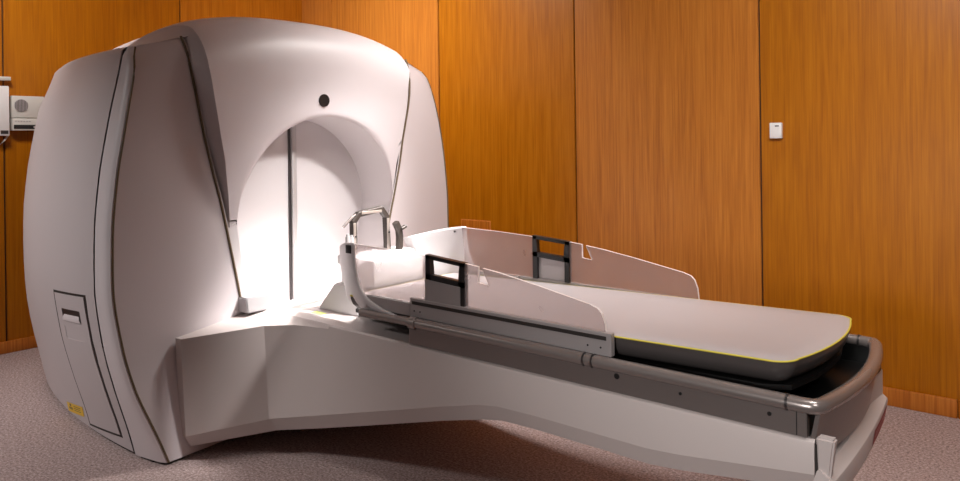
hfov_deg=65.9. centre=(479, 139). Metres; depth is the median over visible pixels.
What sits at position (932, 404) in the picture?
baseboard
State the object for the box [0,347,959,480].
floor
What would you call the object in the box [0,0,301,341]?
wall
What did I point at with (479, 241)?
hatch
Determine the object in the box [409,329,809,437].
frame
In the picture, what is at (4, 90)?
wall box
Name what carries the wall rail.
attached to the wall at (38, 38)
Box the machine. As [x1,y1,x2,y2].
[23,17,448,462]
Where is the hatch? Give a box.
[461,219,490,263]
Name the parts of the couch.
clamp knob, frame arm, clamp knob, head frame, frame mount, rail, head rail, clamp lever, handle plate, handle, head rail, slotted rail, handle plate, handle, slotted rail, rim rail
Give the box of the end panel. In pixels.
[811,377,874,444]
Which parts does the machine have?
shield door, shield door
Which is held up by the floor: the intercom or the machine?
the machine
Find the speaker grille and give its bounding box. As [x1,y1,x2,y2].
[14,99,27,111]
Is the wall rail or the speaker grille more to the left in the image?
the wall rail
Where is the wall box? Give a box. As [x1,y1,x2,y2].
[0,86,9,135]
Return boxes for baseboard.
[0,336,37,354]
[883,386,959,418]
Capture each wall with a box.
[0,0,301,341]
[302,0,959,399]
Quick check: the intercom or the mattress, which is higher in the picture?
the intercom
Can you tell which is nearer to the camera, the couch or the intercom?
the couch
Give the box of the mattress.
[350,273,851,380]
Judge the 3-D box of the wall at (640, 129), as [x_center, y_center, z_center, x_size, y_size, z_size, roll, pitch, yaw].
[1.340,-0.218,4.112,7.350,3.000,0.080,-1,0,39]
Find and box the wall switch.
[769,123,782,137]
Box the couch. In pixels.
[175,206,887,480]
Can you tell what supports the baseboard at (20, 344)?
attached to the wall at (38, 38)
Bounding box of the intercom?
[9,96,43,130]
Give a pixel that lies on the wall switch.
(776, 129)
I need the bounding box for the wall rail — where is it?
[0,76,10,80]
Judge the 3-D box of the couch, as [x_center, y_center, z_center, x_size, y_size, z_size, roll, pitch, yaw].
[0.150,0.774,2.839,2.463,0.957,1.480,-1,0,40]
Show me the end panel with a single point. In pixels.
(837, 415)

